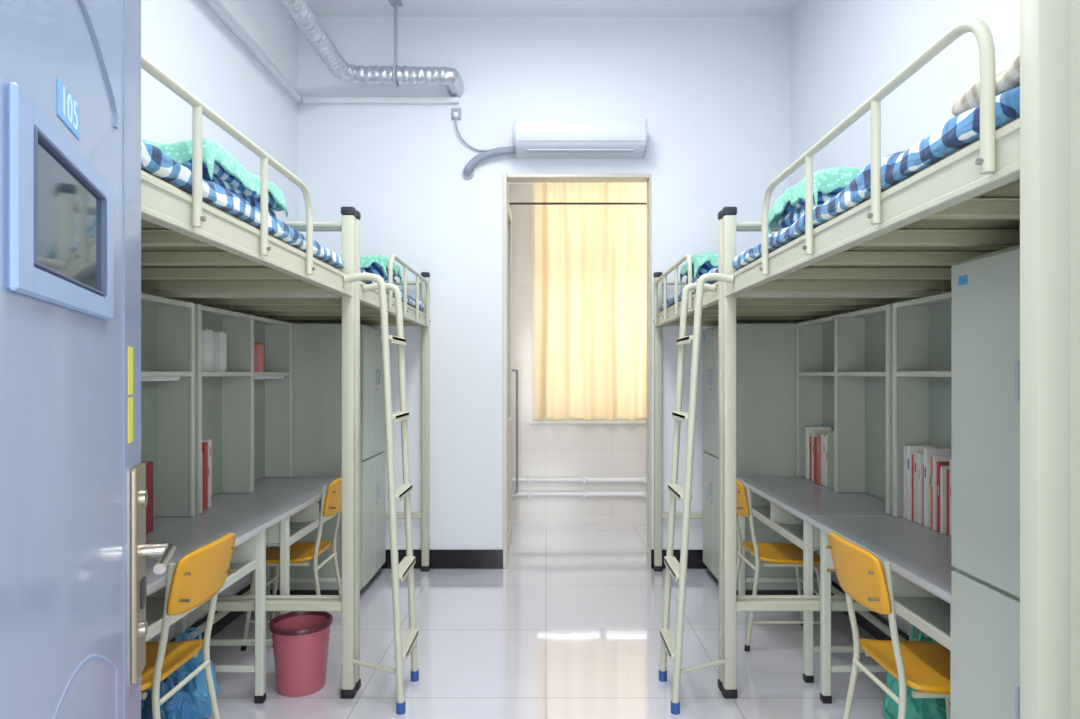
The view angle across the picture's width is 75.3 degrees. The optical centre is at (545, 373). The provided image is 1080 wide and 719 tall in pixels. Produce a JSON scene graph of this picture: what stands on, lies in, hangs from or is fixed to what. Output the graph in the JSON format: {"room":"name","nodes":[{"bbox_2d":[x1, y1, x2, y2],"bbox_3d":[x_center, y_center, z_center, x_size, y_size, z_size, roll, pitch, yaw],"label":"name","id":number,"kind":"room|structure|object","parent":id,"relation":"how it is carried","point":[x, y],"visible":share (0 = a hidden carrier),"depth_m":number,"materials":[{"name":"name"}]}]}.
{"room":"dormitory room","nodes":[
{"label":"dormitory room","id":0,"kind":"room"},
{"bbox_2d":[141,0,297,641],"bbox_3d":[-1.830,-0.582,2.750,0.120,3.940,4.740,0,0,0],"label":"wall","id":1,"kind":"structure","parent":0,"point":[187,40],"depth_m":3.90,"materials":[{"name":"paint"}]},
{"bbox_2d":[169,584,271,641],"bbox_3d":[-1.762,1.321,2.743,0.013,0.135,4.485,0,0,0],"label":"baseboard","id":2,"kind":"structure","parent":1,"relation":"attached to","point":[231,616],"depth_m":3.79,"materials":[{"name":"black stone"}]},
{"bbox_2d":[204,0,458,103],"bbox_3d":[-1.195,-1.947,3.000,1.150,0.040,4.000,0,0,0],"label":"pipe","id":3,"kind":"object","parent":1,"relation":"attached to","point":[214,5],"visible":1,"depth_m":4.91,"materials":[{"name":"white plastic"}]},
{"bbox_2d":[508,183,509,202],"bbox_3d":[-0.385,-0.582,5.775,0.100,3.940,1.310,0,0,0],"label":"wall","id":4,"kind":"structure","parent":0,"point":[508,183],"depth_m":6.42,"materials":[{"name":"paint"}]},
{"bbox_2d":[508,200,517,551],"bbox_3d":[-0.280,0.013,5.560,0.090,2.730,0.840,0,0,0],"label":"door","id":5,"kind":"structure","parent":4,"relation":"in","point":[510,369],"depth_m":5.91,"materials":[{"name":"wood"}]},
{"bbox_2d":[509,182,646,419],"bbox_3d":[0.708,-0.668,6.314,2.083,2.158,0.112,0,0,0],"label":"curtain","id":6,"kind":"object","parent":4,"relation":"hanging from","point":[591,260],"visible":0.72,"depth_m":6.30,"materials":[{"name":"fabric"}]},
{"bbox_2d":[509,203,646,204],"bbox_3d":[0.708,-1.412,5.800,2.087,0.018,0.018,0,0,0],"label":"rod","id":7,"kind":"object","parent":4,"relation":"attached to","point":[509,203],"visible":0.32,"depth_m":5.79,"materials":[{"name":"metal"}]},
{"bbox_2d":[141,525,887,718],"bbox_3d":[-0.015,1.438,2.565,3.710,0.100,7.930,0,0,0],"label":"floor","id":8,"kind":"structure","parent":0,"point":[570,628],"depth_m":3.51,"materials":[{"name":"tile"}]},
{"bbox_2d":[141,669,199,718],"bbox_3d":[-1.399,1.240,2.582,0.238,0.295,0.216,0,0,0],"label":"plastic bag","id":9,"kind":"object","parent":8,"relation":"on","point":[179,705],"visible":0.66,"depth_m":2.55,"materials":[{"name":"blue plastic"}]},
{"bbox_2d":[141,533,236,718],"bbox_3d":[-1.295,0.963,2.250,0.480,0.853,0.387,0,0,0],"label":"chair","id":10,"kind":"object","parent":8,"relation":"on","point":[199,575],"visible":0.68,"depth_m":2.21,"materials":[{"name":"yellow wood"}]},
{"bbox_2d":[162,627,217,718],"bbox_3d":[-1.442,1.210,2.822,0.229,0.354,0.198,0,0,0],"label":"plastic bag","id":11,"kind":"object","parent":8,"relation":"on","point":[196,688],"visible":0.29,"depth_m":2.77,"materials":[{"name":"blue plastic"}]},
{"bbox_2d":[141,293,279,702],"bbox_3d":[-1.450,0.538,2.529,0.544,1.700,1.143,0,0,0],"label":"desk","id":12,"kind":"object","parent":8,"relation":"on","point":[167,324],"visible":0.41,"depth_m":3.00,"materials":[{"name":"grey laminate"}]},
{"bbox_2d":[146,464,146,533],"bbox_3d":[-1.615,0.488,2.720,0.102,0.275,0.040,0,0,0],"label":"book","id":13,"kind":"object","parent":12,"relation":"on","point":[146,464],"visible":0.12,"depth_m":2.74,"materials":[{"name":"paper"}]},
{"bbox_2d":[141,462,153,532],"bbox_3d":[-1.617,0.487,2.767,0.102,0.276,0.052,0,0,0],"label":"book","id":14,"kind":"object","parent":12,"relation":"on","point":[150,465],"visible":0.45,"depth_m":2.77,"materials":[{"name":"paper"}]},
{"bbox_2d":[141,377,180,380],"bbox_3d":[-1.595,0.018,2.820,0.040,0.020,0.400,0,0,0],"label":"lamp","id":15,"kind":"object","parent":12,"relation":"attached to","point":[142,378],"visible":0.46,"depth_m":2.86,"materials":[{"name":"white plastic"}]},
{"bbox_2d":[141,379,178,380],"bbox_3d":[-1.595,0.024,2.820,0.034,0.008,0.380,0,0,0],"label":"diffuser","id":16,"kind":"object","parent":15,"relation":"attached to","point":[141,379],"depth_m":2.86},
{"bbox_2d":[146,563,247,626],"bbox_3d":[-1.419,0.797,2.486,0.407,0.012,0.916,0,0,0],"label":"tray","id":17,"kind":"object","parent":12,"relation":"on","point":[155,601],"depth_m":2.43,"materials":[{"name":"grey metal"}]},
{"bbox_2d":[141,54,356,698],"bbox_3d":[-1.286,0.336,2.058,0.973,2.105,1.966,0,0,0],"label":"bed","id":18,"kind":"object","parent":8,"relation":"on","point":[189,247],"visible":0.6,"depth_m":2.54,"materials":[{"name":"beige paint"}]},
{"bbox_2d":[141,170,341,271],"bbox_3d":[-1.290,-0.427,2.058,0.856,0.026,1.855,0,0,0],"label":"mattress","id":19,"kind":"object","parent":18,"relation":"on","point":[142,171],"visible":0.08,"depth_m":1.90,"materials":[{"name":"white fabric"}]},
{"bbox_2d":[141,141,343,268],"bbox_3d":[-1.281,-0.476,2.058,0.878,0.068,1.850,0,0,0],"label":"quilt","id":20,"kind":"object","parent":19,"relation":"on","point":[154,161],"visible":0.21,"depth_m":1.86,"materials":[{"name":"blue fabric"}]},
{"bbox_2d":[141,138,287,217],"bbox_3d":[-1.321,-0.642,2.555,0.548,0.260,0.702,0,0,0],"label":"quilt","id":21,"kind":"object","parent":20,"relation":"on","point":[219,166],"visible":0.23,"depth_m":2.36,"materials":[{"name":"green fabric"}]},
{"bbox_2d":[175,304,341,645],"bbox_3d":[-1.450,0.538,3.699,0.544,1.700,1.173,0,0,0],"label":"desk","id":22,"kind":"object","parent":8,"relation":"on","point":[247,420],"visible":0.56,"depth_m":3.69,"materials":[{"name":"grey laminate"}]},
{"bbox_2d":[202,453,202,509],"bbox_3d":[-1.634,0.494,3.213,0.103,0.262,0.029,0,0,0],"label":"book","id":23,"kind":"object","parent":22,"relation":"on","point":[202,453],"visible":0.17,"depth_m":3.23,"materials":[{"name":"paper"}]},
{"bbox_2d":[202,331,204,371],"bbox_3d":[-1.629,-0.103,3.214,0.107,0.189,0.036,0,0,0],"label":"book","id":24,"kind":"object","parent":22,"relation":"on","point":[203,332],"visible":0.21,"depth_m":3.22,"materials":[{"name":"paper"}]},
{"bbox_2d":[202,442,207,509],"bbox_3d":[-1.624,0.472,3.242,0.102,0.308,0.026,0,0,0],"label":"book","id":25,"kind":"object","parent":22,"relation":"on","point":[204,444],"visible":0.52,"depth_m":3.23,"materials":[{"name":"paper"}]},
{"bbox_2d":[205,331,206,371],"bbox_3d":[-1.641,-0.105,3.258,0.107,0.192,0.049,0,0,0],"label":"book","id":26,"kind":"object","parent":22,"relation":"on","point":[205,331],"visible":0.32,"depth_m":3.27,"materials":[{"name":"paper"}]},
{"bbox_2d":[202,440,211,506],"bbox_3d":[-1.630,0.468,3.294,0.103,0.315,0.024,0,0,0],"label":"book","id":27,"kind":"object","parent":22,"relation":"on","point":[208,441],"visible":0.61,"depth_m":3.30,"materials":[{"name":"paper"}]},
{"bbox_2d":[202,330,212,371],"bbox_3d":[-1.641,-0.109,3.310,0.107,0.199,0.054,0,0,0],"label":"book","id":28,"kind":"object","parent":22,"relation":"on","point":[209,332],"visible":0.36,"depth_m":3.30,"materials":[{"name":"paper"}]},
{"bbox_2d":[208,446,209,507],"bbox_3d":[-1.627,0.481,3.269,0.103,0.288,0.024,0,0,0],"label":"book","id":29,"kind":"object","parent":22,"relation":"on","point":[208,446],"visible":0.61,"depth_m":3.27,"materials":[{"name":"paper"}]},
{"bbox_2d":[213,333,219,371],"bbox_3d":[-1.627,-0.103,3.359,0.107,0.188,0.042,0,0,0],"label":"book","id":30,"kind":"object","parent":22,"relation":"on","point":[216,336],"visible":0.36,"depth_m":3.34,"materials":[{"name":"paper"}]},
{"bbox_2d":[213,332,223,371],"bbox_3d":[-1.627,-0.106,3.401,0.107,0.194,0.039,0,0,0],"label":"book","id":31,"kind":"object","parent":22,"relation":"on","point":[221,333],"visible":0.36,"depth_m":3.39,"materials":[{"name":"paper"}]},
{"bbox_2d":[224,333,226,371],"bbox_3d":[-1.639,-0.105,3.448,0.107,0.192,0.053,0,0,0],"label":"book","id":32,"kind":"object","parent":22,"relation":"on","point":[225,334],"visible":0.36,"depth_m":3.46,"materials":[{"name":"paper"}]},
{"bbox_2d":[254,345,261,371],"bbox_3d":[-1.615,-0.084,3.814,0.120,0.150,0.028,0,0,0],"label":"book","id":33,"kind":"object","parent":22,"relation":"on","point":[257,348],"visible":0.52,"depth_m":3.80,"materials":[{"name":"paper"}]},
{"bbox_2d":[254,342,263,371],"bbox_3d":[-1.615,-0.091,3.843,0.121,0.165,0.026,0,0,0],"label":"book","id":34,"kind":"object","parent":22,"relation":"on","point":[255,343],"visible":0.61,"depth_m":3.84,"materials":[{"name":"paper"}]},
{"bbox_2d":[254,376,284,378],"bbox_3d":[-1.595,0.018,4.010,0.040,0.020,0.420,0,0,0],"label":"lamp","id":35,"kind":"object","parent":22,"relation":"attached to","point":[255,377],"visible":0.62,"depth_m":3.98,"materials":[{"name":"white plastic"}]},
{"bbox_2d":[254,377,282,378],"bbox_3d":[-1.595,0.024,4.010,0.034,0.008,0.400,0,0,0],"label":"diffuser","id":36,"kind":"object","parent":35,"relation":"attached to","point":[254,377],"depth_m":3.98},
{"bbox_2d":[266,506,320,545],"bbox_3d":[-1.419,0.797,3.739,0.407,0.012,0.951,0,0,0],"label":"tray","id":37,"kind":"object","parent":22,"relation":"on","point":[299,527],"depth_m":3.58,"materials":[{"name":"grey metal"}]},
{"bbox_2d":[152,210,429,690],"bbox_3d":[-1.286,0.336,4.013,0.973,2.105,1.906,0,0,0],"label":"bed","id":38,"kind":"object","parent":8,"relation":"on","point":[291,309],"visible":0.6,"depth_m":3.83,"materials":[{"name":"beige paint"}]},
{"bbox_3d":[-1.290,-0.427,4.012,0.856,0.026,1.795,0,0,0],"label":"mattress","id":39,"kind":"object","parent":38,"relation":"on","visible":0},
{"bbox_2d":[339,267,423,309],"bbox_3d":[-1.280,-0.476,4.013,0.881,0.067,1.790,0,0,0],"label":"quilt","id":40,"kind":"object","parent":39,"relation":"on","point":[411,301],"visible":0.07,"depth_m":4.36,"materials":[{"name":"blue fabric"}]},
{"bbox_2d":[340,254,402,289],"bbox_3d":[-1.180,-0.627,4.500,0.442,0.233,0.485,0,0,0],"label":"quilt","id":41,"kind":"object","parent":40,"relation":"on","point":[375,264],"visible":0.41,"depth_m":4.30,"materials":[{"name":"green fabric"}]},
{"bbox_2d":[241,477,341,650],"bbox_3d":[-1.295,0.963,3.700,0.480,0.853,0.387,0,0,0],"label":"chair","id":42,"kind":"object","parent":8,"relation":"on","point":[331,503],"visible":0.65,"depth_m":3.59,"materials":[{"name":"yellow wood"}]},
{"bbox_2d":[269,611,332,696],"bbox_3d":[-1.085,1.239,3.105,0.270,0.298,0.270,0,0,0],"label":"waste bin","id":43,"kind":"object","parent":8,"relation":"on","point":[300,639],"visible":1,"depth_m":3.02,"materials":[{"name":"pink plastic"}]},
{"bbox_2d":[270,323,385,595],"bbox_3d":[-1.407,0.538,4.598,0.629,1.700,0.603,0,0,0],"label":"wardrobe","id":44,"kind":"object","parent":8,"relation":"on","point":[316,347],"visible":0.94,"depth_m":4.30,"materials":[{"name":"grey metal"}]},
{"bbox_2d":[344,273,418,714],"bbox_3d":[-0.702,0.487,3.022,0.251,1.803,0.343,0,0,0],"label":"ladder","id":45,"kind":"object","parent":8,"relation":"on","point":[403,647],"visible":1,"depth_m":2.88,"materials":[{"name":"beige metal"}]},
{"bbox_2d":[659,273,733,714],"bbox_3d":[0.639,0.486,3.022,0.256,1.803,0.343,0,0,0],"label":"ladder","id":46,"kind":"object","parent":8,"relation":"on","point":[672,645],"visible":1,"depth_m":2.88,"materials":[{"name":"beige metal"}]},
{"bbox_2d":[703,323,816,594],"bbox_3d":[1.381,0.538,4.598,0.627,1.700,0.603,0,0,0],"label":"wardrobe","id":47,"kind":"object","parent":8,"relation":"on","point":[765,352],"visible":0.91,"depth_m":4.30,"materials":[{"name":"grey metal"}]},
{"bbox_2d":[736,479,831,651],"bbox_3d":[1.195,0.963,3.690,0.480,0.853,0.387,0,0,0],"label":"chair","id":48,"kind":"object","parent":8,"relation":"on","point":[780,554],"visible":0.69,"depth_m":3.54,"materials":[{"name":"yellow plastic"}]},
{"bbox_2d":[653,210,926,690],"bbox_3d":[1.240,0.336,4.013,1.003,2.105,1.906,0,0,0],"label":"bed","id":49,"kind":"object","parent":8,"relation":"on","point":[749,309],"visible":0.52,"depth_m":3.83,"materials":[{"name":"beige paint"}]},
{"bbox_3d":[1.245,-0.427,4.012,0.886,0.026,1.795,0,0,0],"label":"mattress","id":50,"kind":"object","parent":49,"relation":"on","visible":0},
{"bbox_2d":[659,267,738,309],"bbox_3d":[1.235,-0.476,4.012,0.910,0.068,1.790,0,0,0],"label":"quilt","id":51,"kind":"object","parent":50,"relation":"on","point":[670,301],"visible":0.06,"depth_m":4.17,"materials":[{"name":"blue fabric"}]},
{"bbox_2d":[680,252,718,288],"bbox_3d":[1.082,-0.631,4.412,0.400,0.239,0.502,0,0,0],"label":"quilt","id":52,"kind":"object","parent":51,"relation":"on","point":[702,263],"visible":0.33,"depth_m":4.20,"materials":[{"name":"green fabric"}]},
{"bbox_2d":[736,304,919,682],"bbox_3d":[1.424,0.538,3.699,0.542,1.700,1.173,0,0,0],"label":"desk","id":53,"kind":"object","parent":8,"relation":"on","point":[844,361],"visible":0.63,"depth_m":3.69,"materials":[{"name":"grey laminate"}]},
{"bbox_2d":[752,506,819,549],"bbox_3d":[1.393,0.797,3.699,0.405,0.012,1.031,0,0,0],"label":"tray","id":54,"kind":"object","parent":53,"relation":"on","point":[792,530],"depth_m":3.65,"materials":[{"name":"grey metal"}]},
{"bbox_2d":[805,427,810,478],"bbox_3d":[1.607,0.472,4.181,0.107,0.307,0.022,0,0,0],"label":"book","id":55,"kind":"object","parent":53,"relation":"on","point":[807,429],"visible":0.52,"depth_m":4.17,"materials":[{"name":"paper"}]},
{"bbox_2d":[809,433,810,478],"bbox_3d":[1.619,0.488,4.156,0.108,0.275,0.026,0,0,0],"label":"book","id":56,"kind":"object","parent":53,"relation":"on","point":[809,433],"visible":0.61,"depth_m":4.16,"materials":[{"name":"paper"}]},
{"bbox_2d":[810,436,810,479],"bbox_3d":[1.615,0.497,4.131,0.107,0.256,0.021,0,0,0],"label":"book","id":57,"kind":"object","parent":53,"relation":"on","point":[810,436],"visible":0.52,"depth_m":4.13,"materials":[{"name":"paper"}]},
{"bbox_2d":[814,437,816,481],"bbox_3d":[1.609,0.495,4.051,0.107,0.260,0.025,0,0,0],"label":"book","id":58,"kind":"object","parent":53,"relation":"on","point":[815,438],"visible":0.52,"depth_m":4.04,"materials":[{"name":"paper"}]},
{"bbox_2d":[817,437,820,483],"bbox_3d":[1.605,0.493,3.988,0.108,0.265,0.028,0,0,0],"label":"book","id":59,"kind":"object","parent":53,"relation":"on","point":[818,438],"visible":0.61,"depth_m":3.98,"materials":[{"name":"paper"}]},
{"bbox_2d":[811,427,830,479],"bbox_3d":[1.616,0.469,4.108,0.107,0.314,0.023,0,0,0],"label":"book","id":60,"kind":"object","parent":53,"relation":"on","point":[812,428],"visible":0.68,"depth_m":4.10,"materials":[{"name":"paper"}]},
{"bbox_2d":[812,430,832,480],"bbox_3d":[1.612,0.476,4.080,0.108,0.298,0.030,0,0,0],"label":"book","id":61,"kind":"object","parent":53,"relation":"on","point":[814,432],"visible":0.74,"depth_m":4.08,"materials":[{"name":"paper"}]},
{"bbox_2d":[821,434,825,484],"bbox_3d":[1.614,0.482,3.964,0.107,0.288,0.017,0,0,0],"label":"book","id":62,"kind":"object","parent":53,"relation":"on","point":[822,435],"visible":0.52,"depth_m":3.96,"materials":[{"name":"paper"}]},
{"bbox_2d":[823,436,825,485],"bbox_3d":[1.610,0.486,3.918,0.108,0.278,0.032,0,0,0],"label":"book","id":63,"kind":"object","parent":53,"relation":"on","point":[824,437],"visible":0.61,"depth_m":3.91,"materials":[{"name":"paper"}]},
{"bbox_2d":[826,434,827,486],"bbox_3d":[1.613,0.479,3.886,0.108,0.293,0.030,0,0,0],"label":"book","id":64,"kind":"object","parent":53,"relation":"on","point":[826,434],"visible":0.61,"depth_m":3.88,"materials":[{"name":"paper"}]},
{"bbox_2d":[828,432,832,488],"bbox_3d":[1.603,0.471,3.831,0.108,0.308,0.029,0,0,0],"label":"book","id":65,"kind":"object","parent":53,"relation":"on","point":[830,434],"visible":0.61,"depth_m":3.82,"materials":[{"name":"paper"}]},
{"bbox_2d":[833,431,833,488],"bbox_3d":[1.619,0.467,3.804,0.108,0.317,0.022,0,0,0],"label":"book","id":66,"kind":"object","parent":53,"relation":"on","point":[833,431],"visible":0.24,"depth_m":3.81,"materials":[{"name":"paper"}]},
{"bbox_2d":[807,292,956,718],"bbox_3d":[1.424,0.538,2.529,0.542,1.700,1.143,0,0,0],"label":"desk","id":67,"kind":"object","parent":8,"relation":"on","point":[919,556],"visible":0.38,"depth_m":2.95,"materials":[{"name":"grey laminate"}]},
{"bbox_2d":[903,446,906,517],"bbox_3d":[1.611,0.470,3.041,0.107,0.311,0.016,0,0,0],"label":"book","id":68,"kind":"object","parent":67,"relation":"on","point":[904,447],"visible":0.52,"depth_m":3.04,"materials":[{"name":"paper"}]},
{"bbox_2d":[912,455,913,520],"bbox_3d":[1.616,0.485,2.980,0.107,0.281,0.021,0,0,0],"label":"book","id":69,"kind":"object","parent":67,"relation":"on","point":[912,455],"visible":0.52,"depth_m":2.98,"materials":[{"name":"paper"}]},
{"bbox_2d":[914,452,923,522],"bbox_3d":[1.612,0.477,2.954,0.108,0.296,0.027,0,0,0],"label":"book","id":70,"kind":"object","parent":67,"relation":"on","point":[915,453],"visible":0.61,"depth_m":2.94,"materials":[{"name":"paper"}]},
{"bbox_2d":[918,454,920,523],"bbox_3d":[1.616,0.480,2.931,0.108,0.292,0.017,0,0,0],"label":"book","id":71,"kind":"object","parent":67,"relation":"on","point":[919,455],"visible":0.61,"depth_m":2.93,"materials":[{"name":"paper"}]},
{"bbox_2d":[907,446,934,519],"bbox_3d":[1.609,0.468,3.005,0.108,0.316,0.026,0,0,0],"label":"book","id":72,"kind":"object","parent":67,"relation":"on","point":[910,449],"visible":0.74,"depth_m":2.99,"materials":[{"name":"paper"}]},
{"bbox_2d":[894,597,949,635],"bbox_3d":[1.393,0.797,2.486,0.405,0.012,0.916,0,0,0],"label":"tray","id":73,"kind":"object","parent":67,"relation":"on","point":[931,615],"depth_m":2.31,"materials":[{"name":"grey metal"}]},
{"bbox_2d":[921,454,923,524],"bbox_3d":[1.617,0.480,2.910,0.107,0.290,0.023,0,0,0],"label":"book","id":74,"kind":"object","parent":67,"relation":"on","point":[922,455],"visible":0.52,"depth_m":2.91,"materials":[{"name":"paper"}]},
{"bbox_2d":[923,464,923,524],"bbox_3d":[1.612,0.499,2.890,0.107,0.253,0.014,0,0,0],"label":"book","id":75,"kind":"object","parent":67,"relation":"on","point":[923,464],"visible":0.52,"depth_m":2.89,"materials":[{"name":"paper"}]},
{"bbox_2d":[929,462,930,527],"bbox_3d":[1.616,0.492,2.845,0.108,0.267,0.025,0,0,0],"label":"book","id":76,"kind":"object","parent":67,"relation":"on","point":[929,462],"visible":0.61,"depth_m":2.85,"materials":[{"name":"paper"}]},
{"bbox_2d":[931,457,932,528],"bbox_3d":[1.609,0.480,2.822,0.108,0.291,0.019,0,0,0],"label":"book","id":77,"kind":"object","parent":67,"relation":"on","point":[931,457],"visible":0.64,"depth_m":2.82,"materials":[{"name":"paper"}]},
{"bbox_2d":[924,449,950,526],"bbox_3d":[1.608,0.466,2.870,0.108,0.319,0.024,0,0,0],"label":"book","id":78,"kind":"object","parent":67,"relation":"on","point":[928,453],"visible":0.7,"depth_m":2.86,"materials":[{"name":"paper"}]},
{"bbox_2d":[933,456,950,529],"bbox_3d":[1.607,0.477,2.805,0.107,0.298,0.013,0,0,0],"label":"book","id":79,"kind":"object","parent":67,"relation":"on","point":[935,458],"visible":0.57,"depth_m":2.80,"materials":[{"name":"paper"}]},
{"bbox_2d":[937,461,948,531],"bbox_3d":[1.615,0.487,2.786,0.108,0.276,0.021,0,0,0],"label":"book","id":80,"kind":"object","parent":67,"relation":"on","point":[939,463],"visible":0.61,"depth_m":2.79,"materials":[{"name":"paper"}]},
{"bbox_2d":[940,467,948,533],"bbox_3d":[1.606,0.496,2.748,0.107,0.258,0.017,0,0,0],"label":"book","id":81,"kind":"object","parent":67,"relation":"on","point":[943,470],"visible":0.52,"depth_m":2.74,"materials":[{"name":"paper"}]},
{"bbox_2d":[947,469,948,534],"bbox_3d":[1.621,0.499,2.729,0.107,0.253,0.018,0,0,0],"label":"book","id":82,"kind":"object","parent":67,"relation":"on","point":[947,469],"visible":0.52,"depth_m":2.73,"materials":[{"name":"paper"}]},
{"bbox_2d":[949,459,950,534],"bbox_3d":[1.620,0.478,2.708,0.108,0.294,0.021,0,0,0],"label":"book","id":83,"kind":"object","parent":67,"relation":"on","point":[949,459],"visible":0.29,"depth_m":2.72,"materials":[{"name":"paper"}]},
{"bbox_2d":[827,532,949,718],"bbox_3d":[1.200,0.963,2.260,0.480,0.853,0.387,0,0,0],"label":"chair","id":84,"kind":"object","parent":8,"relation":"on","point":[922,666],"visible":0.8,"depth_m":2.22,"materials":[{"name":"yellow wood"}]},
{"bbox_2d":[721,0,1079,718],"bbox_3d":[1.240,0.336,2.058,1.003,2.105,1.966,0,0,0],"label":"bed","id":85,"kind":"object","parent":8,"relation":"on","point":[1019,184],"visible":0.85,"depth_m":1.12,"materials":[{"name":"beige paint"}]},
{"bbox_2d":[736,118,1019,271],"bbox_3d":[1.245,-0.427,2.058,0.886,0.026,1.855,0,0,0],"label":"mattress","id":86,"kind":"object","parent":85,"relation":"on","point":[1018,118],"visible":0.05,"depth_m":1.55,"materials":[{"name":"white fabric"}]},
{"bbox_2d":[732,85,1019,268],"bbox_3d":[1.236,-0.478,2.058,0.909,0.073,1.850,0,0,0],"label":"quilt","id":87,"kind":"object","parent":86,"relation":"on","point":[962,130],"visible":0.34,"depth_m":1.55,"materials":[{"name":"blue fabric"}]},
{"bbox_2d":[768,168,863,233],"bbox_3d":[1.110,-0.628,2.674,0.376,0.234,0.530,0,0,0],"label":"quilt","id":88,"kind":"object","parent":87,"relation":"on","point":[789,207],"visible":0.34,"depth_m":2.53,"materials":[{"name":"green fabric"}]},
{"bbox_2d":[953,56,1019,114],"bbox_3d":[1.009,-0.544,1.280,0.391,0.070,0.288,0,0,0],"label":"folded blanket","id":89,"kind":"object","parent":87,"relation":"on","point":[1008,77],"visible":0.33,"depth_m":1.28,"materials":[{"name":"beige fabric"}]},
{"bbox_2d":[880,625,946,718],"bbox_3d":[1.436,1.169,2.659,0.280,0.435,0.302,0,0,-4],"label":"plastic bag","id":90,"kind":"object","parent":8,"relation":"on","point":[917,708],"visible":0.27,"depth_m":2.58,"materials":[{"name":"teal plastic"}]},
{"bbox_2d":[951,245,1019,718],"bbox_3d":[1.394,0.538,1.623,0.602,1.700,0.645,0,0,0],"label":"wardrobe","id":91,"kind":"object","parent":8,"relation":"on","point":[985,289],"visible":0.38,"depth_m":1.79,"materials":[{"name":"grey metal"}]},
{"bbox_2d":[298,17,789,549],"bbox_3d":[-0.015,-0.582,5.060,3.510,3.940,0.120,0,0,0],"label":"wall","id":92,"kind":"structure","parent":0,"point":[712,93],"depth_m":5.00,"materials":[{"name":"paint"}]},
{"bbox_2d":[380,550,502,568],"bbox_3d":[-1.038,1.321,4.992,1.463,0.135,0.013,0,0,0],"label":"baseboard","id":93,"kind":"structure","parent":92,"relation":"attached to","point":[439,559],"depth_m":4.99,"materials":[{"name":"black stone"}]},
{"bbox_2d":[451,108,486,151],"bbox_3d":[-0.457,-1.738,4.977,0.435,0.317,0.044,0,0,0],"label":"wall socket","id":94,"kind":"object","parent":92,"relation":"attached to","point":[455,112],"visible":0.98,"depth_m":4.98,"materials":[{"name":"grey plastic"}]},
{"bbox_2d":[503,173,650,568],"bbox_3d":[0.222,-0.022,5.060,1.061,2.820,0.140,0,0,0],"label":"trim","id":95,"kind":"structure","parent":92,"relation":"attached to","point":[507,177],"depth_m":4.99,"materials":[{"name":"wood"}]},
{"bbox_2d":[514,116,646,158],"bbox_3d":[0.237,-1.660,4.891,0.909,0.264,0.218,0,0,0],"label":"air conditioner","id":96,"kind":"object","parent":92,"relation":"attached to","point":[537,137],"visible":1,"depth_m":4.79,"materials":[{"name":"white plastic"}]},
{"bbox_2d":[462,146,514,178],"bbox_3d":[-0.410,-1.496,4.955,0.380,0.213,0.074,0,0,4],"label":"hose","id":97,"kind":"object","parent":96,"relation":"attached to","point":[468,173],"visible":1,"depth_m":4.93,"materials":[{"name":"grey plastic"}]},
{"bbox_2d":[651,550,708,568],"bbox_3d":[1.245,1.321,4.992,0.990,0.135,0.013,0,0,0],"label":"baseboard","id":98,"kind":"structure","parent":92,"relation":"attached to","point":[695,557],"depth_m":4.99,"materials":[{"name":"black stone"}]},
{"bbox_2d":[306,0,800,16],"bbox_3d":[-0.015,-2.602,3.455,3.710,0.100,6.150,0,0,0],"label":"ceiling","id":99,"kind":"structure","parent":0,"point":[321,8],"depth_m":4.89,"materials":[{"name":"paint"}]},
{"bbox_2d":[279,0,463,96],"bbox_3d":[-1.019,-2.262,3.099,0.872,0.580,3.798,0,0,0],"label":"ventilation duct","id":100,"kind":"object","parent":99,"relation":"hanging from","point":[300,11],"visible":1,"depth_m":4.74,"materials":[{"name":"silver metal"}]},
{"bbox_2d":[510,184,646,524],"bbox_3d":[0.708,-0.582,6.490,2.285,3.940,0.120,0,0,0],"label":"wall","id":101,"kind":"structure","parent":0,"point":[544,450],"depth_m":6.43,"materials":[{"name":"paint"}]},
{"bbox_2d":[512,491,646,497],"bbox_3d":[0.708,1.098,6.400,2.083,0.056,0.060,0,0,0],"label":"pipe","id":102,"kind":"object","parent":101,"relation":"attached to","point":[529,494],"visible":0.64,"depth_m":6.38,"materials":[{"name":"white plastic"}]},
{"bbox_2d":[512,476,646,482],"bbox_3d":[0.708,0.968,6.400,2.083,0.056,0.060,0,0,0],"label":"pipe","id":103,"kind":"object","parent":101,"relation":"attached to","point":[529,479],"visible":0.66,"depth_m":6.37,"materials":[{"name":"white plastic"}]},
{"bbox_2d":[530,184,646,423],"bbox_3d":[0.660,-0.667,6.455,1.620,2.250,0.110,0,0,0],"label":"window","id":104,"kind":"structure","parent":101,"relation":"in","point":[640,420],"depth_m":6.45,"materials":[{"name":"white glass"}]},
{"bbox_2d":[790,0,1019,635],"bbox_3d":[1.800,-0.582,2.750,0.120,3.940,4.740,0,0,0],"label":"wall","id":105,"kind":"structure","parent":0,"point":[842,52],"depth_m":3.67,"materials":[{"name":"paint"}]},
{"bbox_2d":[831,580,908,640],"bbox_3d":[1.732,1.321,2.743,0.013,0.135,4.485,0,0,0],"label":"baseboard","id":106,"kind":"structure","parent":105,"relation":"attached to","point":[863,622],"depth_m":3.69,"materials":[{"name":"black stone"}]},
{"bbox_3d":[0.030,0.288,0.440,1.060,2.200,0.140,0,0,0],"label":"trim","id":107,"kind":"structure","parent":0,"visible":0},
{"bbox_2d":[0,0,176,718],"bbox_3d":[-0.593,0.317,0.911,0.109,2.118,0.846,0,0,-21],"label":"door","id":108,"kind":"structure","parent":107,"relation":"attached to","point":[74,549],"depth_m":0.86,"materials":[{"name":"blue paint"}]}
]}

